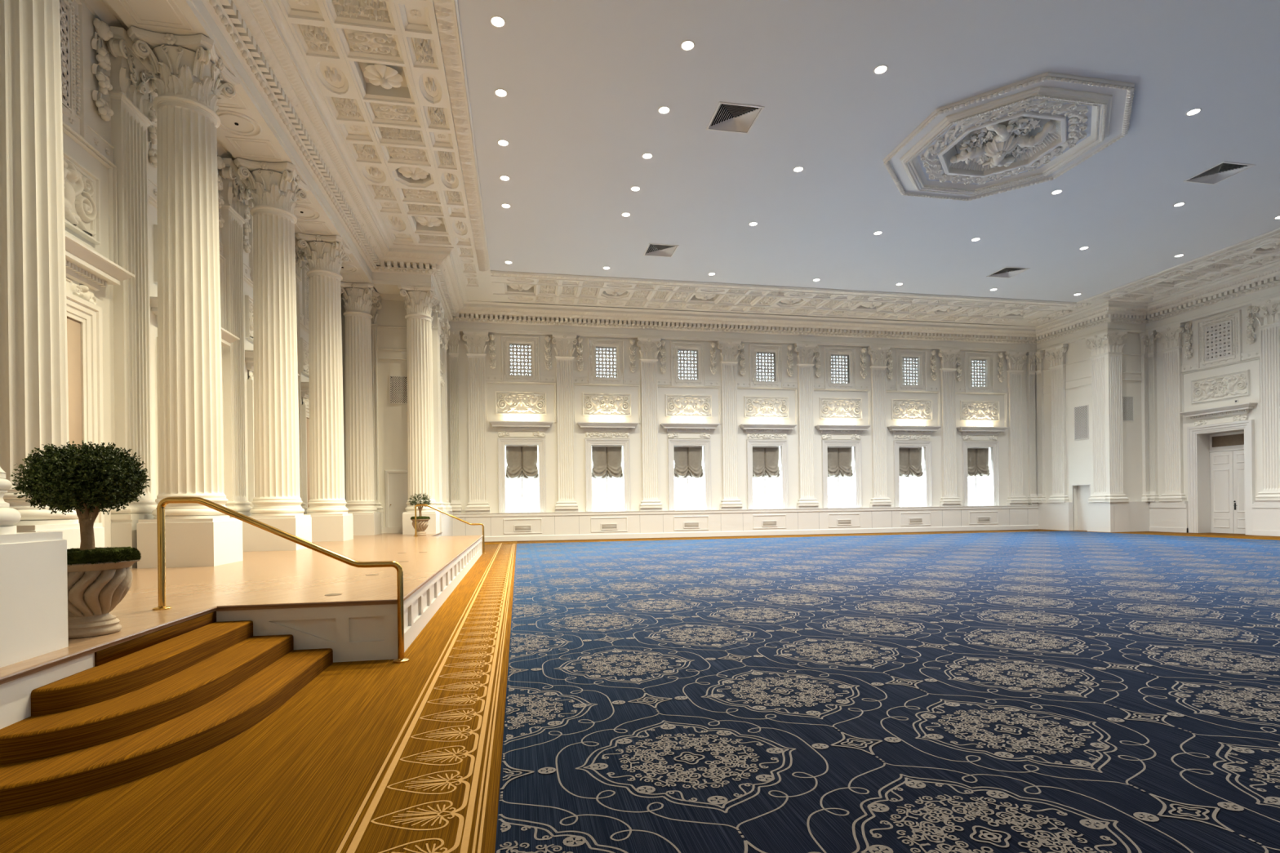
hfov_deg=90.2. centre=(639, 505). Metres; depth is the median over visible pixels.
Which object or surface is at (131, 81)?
fluted pilaster
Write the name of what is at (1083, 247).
recessed light
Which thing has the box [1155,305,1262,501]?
wall
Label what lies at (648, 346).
fluted pilaster
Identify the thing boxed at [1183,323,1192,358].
garland
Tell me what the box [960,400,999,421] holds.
relief panel
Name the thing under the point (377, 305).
fluted pilaster
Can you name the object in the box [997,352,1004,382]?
garland
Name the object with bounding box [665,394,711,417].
relief panel
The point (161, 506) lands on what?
handrail
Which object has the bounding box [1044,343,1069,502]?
fluted pilaster
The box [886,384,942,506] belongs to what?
window
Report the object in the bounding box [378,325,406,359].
trim
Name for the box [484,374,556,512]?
window
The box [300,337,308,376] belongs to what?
relief panel
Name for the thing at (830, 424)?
strip light
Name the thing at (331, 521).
fluted column
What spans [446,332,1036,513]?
wall
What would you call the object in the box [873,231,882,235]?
recessed light
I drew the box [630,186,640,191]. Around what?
recessed light
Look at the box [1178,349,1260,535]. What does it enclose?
door
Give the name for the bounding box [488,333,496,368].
garland
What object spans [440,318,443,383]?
garland
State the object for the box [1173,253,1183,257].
recessed light
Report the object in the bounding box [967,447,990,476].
window blind
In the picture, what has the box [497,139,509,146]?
recessed light
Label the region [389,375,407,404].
air vent
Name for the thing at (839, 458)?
window blind
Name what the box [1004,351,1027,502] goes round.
fluted pilaster
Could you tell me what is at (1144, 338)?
fluted pilaster
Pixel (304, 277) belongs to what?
pilaster
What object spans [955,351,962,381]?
garland
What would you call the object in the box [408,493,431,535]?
potted topiary
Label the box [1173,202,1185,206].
recessed light
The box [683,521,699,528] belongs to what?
air vent
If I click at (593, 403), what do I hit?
relief panel
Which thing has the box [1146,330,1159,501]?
fluted pilaster
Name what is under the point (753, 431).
window
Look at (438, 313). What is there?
fluted pilaster
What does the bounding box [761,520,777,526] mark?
air vent
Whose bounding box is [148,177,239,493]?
niche
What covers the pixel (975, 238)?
recessed light
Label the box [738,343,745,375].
garland
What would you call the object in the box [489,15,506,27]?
recessed light
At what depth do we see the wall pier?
29.36 m
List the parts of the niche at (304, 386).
panel moulding, hood cornice, fabric panel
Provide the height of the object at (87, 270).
6.500 m
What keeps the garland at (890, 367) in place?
attached to the wall at (491, 433)
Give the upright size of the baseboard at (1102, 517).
1.335 m
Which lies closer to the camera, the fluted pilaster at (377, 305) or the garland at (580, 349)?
the fluted pilaster at (377, 305)
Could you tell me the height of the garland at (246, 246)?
1.470 m
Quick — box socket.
[324,593,342,595]
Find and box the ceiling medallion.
[883,71,1134,200]
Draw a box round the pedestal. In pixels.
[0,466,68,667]
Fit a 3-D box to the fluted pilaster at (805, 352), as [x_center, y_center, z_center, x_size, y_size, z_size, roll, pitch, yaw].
[7.754,-3.737,29.614,1.101,7.515,0.303,-1,0,-11]
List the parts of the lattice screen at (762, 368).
frosted pane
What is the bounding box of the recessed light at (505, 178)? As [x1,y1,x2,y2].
[499,175,510,181]
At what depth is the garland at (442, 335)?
24.65 m
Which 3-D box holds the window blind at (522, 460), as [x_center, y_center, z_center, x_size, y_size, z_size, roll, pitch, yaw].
[-5.095,-1.868,27.509,1.407,1.453,0.289,-1,0,-11]
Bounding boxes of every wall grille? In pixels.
[1073,404,1088,440]
[1122,395,1133,421]
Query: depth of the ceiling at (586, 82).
14.71 m
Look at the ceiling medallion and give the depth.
14.76 m
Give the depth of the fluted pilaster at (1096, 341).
28.55 m
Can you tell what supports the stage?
on the floor
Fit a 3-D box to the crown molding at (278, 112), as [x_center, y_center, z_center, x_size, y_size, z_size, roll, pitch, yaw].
[8.240,-8.045,15.185,33.600,1.123,29.140,-1,0,-11]
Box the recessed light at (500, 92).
[493,88,507,97]
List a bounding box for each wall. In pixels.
[62,4,309,547]
[341,297,443,527]
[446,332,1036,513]
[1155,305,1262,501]
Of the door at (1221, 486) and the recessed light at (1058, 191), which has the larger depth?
the door at (1221, 486)
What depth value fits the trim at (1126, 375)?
28.39 m
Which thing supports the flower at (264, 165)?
on the fluted column at (275, 188)
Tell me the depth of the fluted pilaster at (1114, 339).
28.10 m
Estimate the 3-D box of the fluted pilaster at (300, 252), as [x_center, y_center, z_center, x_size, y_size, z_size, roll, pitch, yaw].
[-9.434,-3.144,17.540,0.303,8.260,1.101,-1,0,-11]
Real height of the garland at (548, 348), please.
1.470 m
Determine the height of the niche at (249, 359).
6.500 m
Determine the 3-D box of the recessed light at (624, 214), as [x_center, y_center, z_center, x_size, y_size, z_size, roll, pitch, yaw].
[-0.406,-8.418,18.466,0.280,0.008,0.280,-1,0,-11]
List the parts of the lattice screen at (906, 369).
frosted pane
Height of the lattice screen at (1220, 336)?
2.040 m
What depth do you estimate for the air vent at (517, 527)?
27.13 m
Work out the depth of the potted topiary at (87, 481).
4.41 m
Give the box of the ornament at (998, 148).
[984,134,1019,158]
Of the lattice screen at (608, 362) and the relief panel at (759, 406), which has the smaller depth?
the lattice screen at (608, 362)
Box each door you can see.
[384,470,408,527]
[1071,484,1090,530]
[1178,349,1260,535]
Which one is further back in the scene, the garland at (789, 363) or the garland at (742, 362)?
the garland at (789, 363)
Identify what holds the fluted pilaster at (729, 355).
attached to the wall at (491, 433)
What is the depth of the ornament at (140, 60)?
10.25 m
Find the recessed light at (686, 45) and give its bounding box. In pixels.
[680,40,695,50]
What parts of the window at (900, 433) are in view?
sash, architrave, panel moulding, hood cornice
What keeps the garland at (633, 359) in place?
attached to the wall at (491, 433)
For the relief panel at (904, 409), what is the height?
0.980 m
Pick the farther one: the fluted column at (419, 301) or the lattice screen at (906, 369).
the lattice screen at (906, 369)
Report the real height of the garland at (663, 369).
1.470 m
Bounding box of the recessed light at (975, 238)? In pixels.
[970,237,980,241]
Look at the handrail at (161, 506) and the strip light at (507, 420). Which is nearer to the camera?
the handrail at (161, 506)
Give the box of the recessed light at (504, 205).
[501,203,511,208]
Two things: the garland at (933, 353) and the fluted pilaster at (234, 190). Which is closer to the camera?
the fluted pilaster at (234, 190)
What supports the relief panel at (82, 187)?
attached to the wall at (104, 296)
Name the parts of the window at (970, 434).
sash, architrave, panel moulding, hood cornice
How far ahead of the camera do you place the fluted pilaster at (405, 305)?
22.73 m
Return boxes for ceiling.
[81,0,404,300]
[457,0,1279,302]
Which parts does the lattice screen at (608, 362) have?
frosted pane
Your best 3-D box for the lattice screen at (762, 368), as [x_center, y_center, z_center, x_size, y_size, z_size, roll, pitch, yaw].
[5.787,-6.390,29.500,1.630,2.040,0.330,-1,0,-11]
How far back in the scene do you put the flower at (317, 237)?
17.17 m
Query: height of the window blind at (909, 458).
1.466 m
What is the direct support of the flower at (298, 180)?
on the fluted column at (275, 188)
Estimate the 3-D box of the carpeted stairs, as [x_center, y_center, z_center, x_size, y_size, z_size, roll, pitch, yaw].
[-3.115,1.221,4.470,1.010,0.528,2.947,-1,0,-11]
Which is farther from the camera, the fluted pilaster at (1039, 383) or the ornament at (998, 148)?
the fluted pilaster at (1039, 383)
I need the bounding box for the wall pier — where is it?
[1043,333,1142,530]
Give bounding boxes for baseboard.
[382,511,453,536]
[452,502,1039,542]
[1038,501,1150,532]
[1149,500,1279,536]
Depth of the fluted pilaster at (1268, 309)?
23.82 m
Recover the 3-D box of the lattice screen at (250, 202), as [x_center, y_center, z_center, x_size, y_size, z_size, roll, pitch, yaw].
[-9.281,-6.196,15.683,0.150,2.040,1.630,-1,0,-11]
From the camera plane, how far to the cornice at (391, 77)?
17.17 m
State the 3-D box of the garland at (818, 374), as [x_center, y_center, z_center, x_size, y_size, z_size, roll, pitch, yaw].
[8.312,-6.712,29.772,0.306,1.470,0.221,-1,0,-11]
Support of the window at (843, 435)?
in the wall at (491, 433)
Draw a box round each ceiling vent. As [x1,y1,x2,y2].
[643,243,679,257]
[706,101,764,133]
[986,266,1030,278]
[1182,161,1255,184]
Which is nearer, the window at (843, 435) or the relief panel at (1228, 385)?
the relief panel at (1228, 385)
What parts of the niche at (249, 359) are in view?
panel moulding, hood cornice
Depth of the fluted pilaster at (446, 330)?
25.11 m
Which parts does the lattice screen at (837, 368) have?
frosted pane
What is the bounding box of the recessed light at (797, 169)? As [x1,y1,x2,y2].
[792,166,804,172]
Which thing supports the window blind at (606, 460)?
attached to the window at (611, 431)
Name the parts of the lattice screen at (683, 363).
frosted pane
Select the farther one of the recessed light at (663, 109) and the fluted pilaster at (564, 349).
the fluted pilaster at (564, 349)
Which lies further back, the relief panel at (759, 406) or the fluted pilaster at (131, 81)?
the relief panel at (759, 406)
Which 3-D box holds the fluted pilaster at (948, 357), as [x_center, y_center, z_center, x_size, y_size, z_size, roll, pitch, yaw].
[15.063,-3.831,30.997,1.101,7.515,0.303,-1,0,-11]
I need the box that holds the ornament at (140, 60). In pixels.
[137,55,146,63]
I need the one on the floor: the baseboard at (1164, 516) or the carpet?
the carpet
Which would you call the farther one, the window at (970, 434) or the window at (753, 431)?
the window at (970, 434)
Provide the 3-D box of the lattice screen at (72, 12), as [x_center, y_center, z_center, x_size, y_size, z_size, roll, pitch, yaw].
[-7.898,-6.214,8.373,0.150,2.040,1.630,-1,0,-11]
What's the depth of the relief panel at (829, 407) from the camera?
30.05 m
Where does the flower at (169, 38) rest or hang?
on the fluted column at (188, 71)
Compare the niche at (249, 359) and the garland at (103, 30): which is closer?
the garland at (103, 30)
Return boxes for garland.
[91,17,113,120]
[147,91,157,167]
[217,155,225,227]
[243,195,252,253]
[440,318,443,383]
[440,321,444,386]
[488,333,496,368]
[544,336,551,369]
[576,337,583,370]
[629,339,635,372]
[659,340,666,373]
[710,342,716,374]
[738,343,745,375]
[786,345,793,376]
[813,346,821,377]
[860,347,866,378]
[886,348,893,379]
[929,350,937,380]
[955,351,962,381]
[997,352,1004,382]
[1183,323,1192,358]
[1245,306,1256,344]
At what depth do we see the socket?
6.44 m
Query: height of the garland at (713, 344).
1.470 m
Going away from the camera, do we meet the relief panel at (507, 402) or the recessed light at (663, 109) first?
the recessed light at (663, 109)
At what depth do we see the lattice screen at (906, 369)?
30.85 m
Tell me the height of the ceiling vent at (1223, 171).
0.087 m
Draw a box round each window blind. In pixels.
[505,444,538,479]
[591,445,622,478]
[673,445,702,478]
[752,446,779,477]
[827,446,853,477]
[898,447,923,477]
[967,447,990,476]
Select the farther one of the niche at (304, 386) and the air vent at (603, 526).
the air vent at (603, 526)
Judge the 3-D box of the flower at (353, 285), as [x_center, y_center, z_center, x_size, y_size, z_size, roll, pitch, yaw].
[-9.347,-7.196,20.831,0.180,0.166,0.083,-1,0,-11]
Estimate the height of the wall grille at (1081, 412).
1.570 m
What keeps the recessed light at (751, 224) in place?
in the ceiling at (586, 82)
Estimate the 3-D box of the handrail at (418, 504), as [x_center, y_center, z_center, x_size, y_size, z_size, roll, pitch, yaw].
[-5.875,0.736,19.710,2.145,1.579,0.140,-1,0,-11]
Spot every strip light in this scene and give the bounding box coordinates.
[506,420,535,421]
[830,424,855,425]
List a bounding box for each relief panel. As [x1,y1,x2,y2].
[62,151,100,244]
[153,224,157,283]
[244,294,253,342]
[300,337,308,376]
[495,391,546,414]
[582,392,631,416]
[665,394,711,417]
[743,395,789,417]
[819,397,862,419]
[891,399,933,420]
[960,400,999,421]
[1190,369,1249,404]
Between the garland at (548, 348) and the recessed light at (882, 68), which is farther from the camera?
the garland at (548, 348)
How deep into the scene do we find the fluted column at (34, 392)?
6.56 m
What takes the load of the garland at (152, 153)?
attached to the wall at (104, 296)
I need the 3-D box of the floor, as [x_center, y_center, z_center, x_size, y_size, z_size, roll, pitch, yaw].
[8.561,1.366,15.177,34.870,0.068,29.050,-1,0,-11]
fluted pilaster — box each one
[106,26,157,568]
[218,157,253,517]
[294,235,308,514]
[370,297,383,533]
[404,303,437,511]
[432,300,446,511]
[441,319,452,511]
[447,329,462,511]
[462,330,489,510]
[551,333,577,509]
[636,337,662,507]
[717,340,742,506]
[794,342,818,506]
[866,346,892,505]
[937,348,961,503]
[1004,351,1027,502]
[1025,351,1038,502]
[1035,351,1046,502]
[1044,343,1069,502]
[1084,332,1107,502]
[1102,330,1128,502]
[1138,332,1150,502]
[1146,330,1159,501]
[1155,323,1186,501]
[1251,295,1279,500]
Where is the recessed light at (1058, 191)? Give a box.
[1050,189,1062,194]
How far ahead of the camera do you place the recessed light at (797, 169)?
16.08 m
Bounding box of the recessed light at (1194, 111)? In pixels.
[1185,107,1201,115]
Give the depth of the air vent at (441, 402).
24.63 m
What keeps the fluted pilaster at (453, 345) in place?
attached to the wall at (491, 433)
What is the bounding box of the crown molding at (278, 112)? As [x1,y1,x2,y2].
[106,0,1279,351]
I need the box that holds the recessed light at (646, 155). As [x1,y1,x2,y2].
[641,152,653,159]
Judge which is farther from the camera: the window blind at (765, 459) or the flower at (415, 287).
the window blind at (765, 459)
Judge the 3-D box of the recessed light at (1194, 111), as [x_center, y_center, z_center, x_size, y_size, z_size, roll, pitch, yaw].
[12.068,-8.578,13.906,0.280,0.008,0.280,-1,0,-11]
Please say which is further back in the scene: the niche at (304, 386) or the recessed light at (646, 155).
the niche at (304, 386)
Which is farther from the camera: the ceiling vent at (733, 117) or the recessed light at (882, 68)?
the ceiling vent at (733, 117)
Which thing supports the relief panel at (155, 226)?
attached to the wall at (104, 296)
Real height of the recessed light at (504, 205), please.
0.008 m
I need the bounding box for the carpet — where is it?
[494,530,1279,852]
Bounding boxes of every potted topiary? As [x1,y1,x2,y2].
[8,440,150,639]
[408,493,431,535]
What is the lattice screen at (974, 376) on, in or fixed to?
attached to the wall at (491, 433)
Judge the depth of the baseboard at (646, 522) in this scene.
28.90 m
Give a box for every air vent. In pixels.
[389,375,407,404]
[440,402,441,435]
[514,524,531,531]
[600,523,617,529]
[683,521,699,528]
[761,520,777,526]
[836,519,851,525]
[908,517,922,524]
[977,516,991,522]
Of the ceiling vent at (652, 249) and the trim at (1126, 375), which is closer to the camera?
the ceiling vent at (652, 249)
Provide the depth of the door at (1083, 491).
29.84 m
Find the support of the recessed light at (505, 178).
in the ceiling at (586, 82)
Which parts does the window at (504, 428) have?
panel moulding, hood cornice, sash, architrave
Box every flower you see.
[164,33,176,44]
[217,58,224,71]
[260,161,269,169]
[296,174,300,183]
[315,235,322,240]
[351,282,356,288]
[413,285,419,290]
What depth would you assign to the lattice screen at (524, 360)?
27.40 m
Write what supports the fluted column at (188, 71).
on the stage
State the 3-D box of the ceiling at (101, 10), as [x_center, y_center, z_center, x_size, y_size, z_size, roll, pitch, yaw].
[-7.019,-7.481,12.196,3.170,0.360,21.140,-1,0,-11]
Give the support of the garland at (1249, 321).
attached to the wall at (1254, 414)
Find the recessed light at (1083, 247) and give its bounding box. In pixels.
[1079,246,1088,249]
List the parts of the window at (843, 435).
sash, architrave, panel moulding, hood cornice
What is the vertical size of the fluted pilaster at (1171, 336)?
7.515 m
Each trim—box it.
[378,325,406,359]
[1042,357,1091,394]
[1121,353,1142,381]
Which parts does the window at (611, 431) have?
panel moulding, sash, hood cornice, architrave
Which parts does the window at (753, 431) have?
sill, sash, panel moulding, architrave, hood cornice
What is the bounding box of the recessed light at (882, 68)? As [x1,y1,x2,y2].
[873,64,888,74]
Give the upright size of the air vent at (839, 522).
0.280 m
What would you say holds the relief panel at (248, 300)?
attached to the wall at (104, 296)
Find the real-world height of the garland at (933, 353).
1.470 m
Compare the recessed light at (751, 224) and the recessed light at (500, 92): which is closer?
the recessed light at (500, 92)
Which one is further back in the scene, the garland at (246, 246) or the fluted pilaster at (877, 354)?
the fluted pilaster at (877, 354)
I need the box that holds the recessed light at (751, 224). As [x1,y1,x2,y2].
[748,222,757,226]
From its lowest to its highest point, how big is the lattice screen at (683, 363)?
2.040 m
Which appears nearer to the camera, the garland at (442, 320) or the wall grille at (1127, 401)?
the garland at (442, 320)
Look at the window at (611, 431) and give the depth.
27.99 m
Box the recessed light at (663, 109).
[657,106,671,114]
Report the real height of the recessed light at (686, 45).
0.008 m
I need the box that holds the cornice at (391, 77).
[276,0,1279,326]
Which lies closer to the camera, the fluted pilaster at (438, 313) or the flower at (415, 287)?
the flower at (415, 287)
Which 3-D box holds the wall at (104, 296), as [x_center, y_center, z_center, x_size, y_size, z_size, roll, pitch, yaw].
[-8.340,-3.643,10.105,0.300,10.400,25.340,-1,0,-11]
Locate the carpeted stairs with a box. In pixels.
[0,611,333,817]
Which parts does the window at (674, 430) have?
sash, panel moulding, hood cornice, architrave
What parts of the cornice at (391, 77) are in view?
carved panel, carved panel, carved panel, carved panel, carved panel, carved panel, carved panel, carved panel, carved panel, carved panel, carved panel, carved panel, carved panel, carved panel, carved panel, carved panel, carved panel, carved panel, carved panel, carved panel, carved panel, carved panel, carved panel, carved panel, carved panel, carved panel, carved panel, carved panel, carved panel, carved panel, carved panel, carved panel, carved panel, carved panel, carved panel, carved panel, carved panel, carved panel, carved panel, carved panel, carved panel, carved panel, carved panel, carved panel, carved panel, carved panel, carved panel, carved panel, carved panel, carved panel, carved panel, carved panel, carved panel, carved panel, carved panel, carved panel, carved panel, carved panel, carved panel, carved panel, carved panel, carved panel, carved panel, carved panel, carved panel, carved panel, carved panel, carved panel, carved panel, carved panel, carved panel, carved panel, carved panel, carved panel, carved panel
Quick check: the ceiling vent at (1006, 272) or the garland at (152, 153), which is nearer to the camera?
the garland at (152, 153)
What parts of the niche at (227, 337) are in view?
panel moulding, hood cornice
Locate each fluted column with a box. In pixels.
[0,0,104,549]
[127,26,243,568]
[233,157,311,551]
[294,232,353,542]
[340,281,381,535]
[397,284,439,534]
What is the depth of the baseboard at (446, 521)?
23.46 m
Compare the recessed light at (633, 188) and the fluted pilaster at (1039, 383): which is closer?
the recessed light at (633, 188)
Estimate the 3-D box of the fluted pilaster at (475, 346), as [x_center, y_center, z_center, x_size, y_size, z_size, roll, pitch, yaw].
[-6.866,-3.550,26.849,1.101,7.515,0.303,-1,0,-11]
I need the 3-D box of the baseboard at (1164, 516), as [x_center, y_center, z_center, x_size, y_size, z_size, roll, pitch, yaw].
[23.381,0.482,25.122,0.230,1.335,6.680,-1,0,-11]
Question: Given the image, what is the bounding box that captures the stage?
[0,532,483,729]
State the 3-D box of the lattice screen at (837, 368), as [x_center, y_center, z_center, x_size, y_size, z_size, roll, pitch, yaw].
[9.427,-6.436,30.189,1.630,2.040,0.330,-1,0,-11]
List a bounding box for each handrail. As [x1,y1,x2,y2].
[151,497,408,663]
[414,503,485,554]
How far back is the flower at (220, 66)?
10.44 m
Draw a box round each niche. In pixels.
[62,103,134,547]
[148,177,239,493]
[243,262,299,506]
[299,311,310,507]
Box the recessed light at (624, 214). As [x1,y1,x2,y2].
[621,212,631,217]
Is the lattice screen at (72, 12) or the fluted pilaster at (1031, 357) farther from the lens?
the fluted pilaster at (1031, 357)
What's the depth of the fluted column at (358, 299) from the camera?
21.00 m
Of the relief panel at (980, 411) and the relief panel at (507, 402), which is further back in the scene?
the relief panel at (980, 411)
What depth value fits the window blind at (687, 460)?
28.90 m
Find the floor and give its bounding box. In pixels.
[0,528,1279,852]
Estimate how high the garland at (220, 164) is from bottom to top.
1.470 m
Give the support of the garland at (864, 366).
attached to the wall at (491, 433)
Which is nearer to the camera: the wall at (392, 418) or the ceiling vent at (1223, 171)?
the ceiling vent at (1223, 171)
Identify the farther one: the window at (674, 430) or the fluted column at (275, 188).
the window at (674, 430)
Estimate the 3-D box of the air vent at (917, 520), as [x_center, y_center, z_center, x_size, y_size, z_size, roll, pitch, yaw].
[13.216,0.741,30.580,0.740,0.280,0.045,-1,0,-11]
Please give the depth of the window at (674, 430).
28.69 m
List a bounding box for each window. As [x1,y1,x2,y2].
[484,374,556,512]
[573,376,640,511]
[657,378,720,510]
[737,380,797,509]
[813,382,871,508]
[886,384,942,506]
[955,386,1008,506]
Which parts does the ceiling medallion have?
bead moulding, bead moulding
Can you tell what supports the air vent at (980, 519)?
attached to the wall at (491, 433)
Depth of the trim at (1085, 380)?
29.86 m
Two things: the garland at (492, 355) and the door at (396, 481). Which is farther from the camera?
the garland at (492, 355)
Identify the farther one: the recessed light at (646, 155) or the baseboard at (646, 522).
the baseboard at (646, 522)
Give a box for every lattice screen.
[59,0,86,143]
[248,198,253,284]
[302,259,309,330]
[501,334,540,383]
[587,337,625,385]
[670,341,706,386]
[748,343,782,389]
[823,346,857,391]
[895,349,927,392]
[964,351,994,393]
[1196,309,1241,370]
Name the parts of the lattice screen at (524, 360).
frosted pane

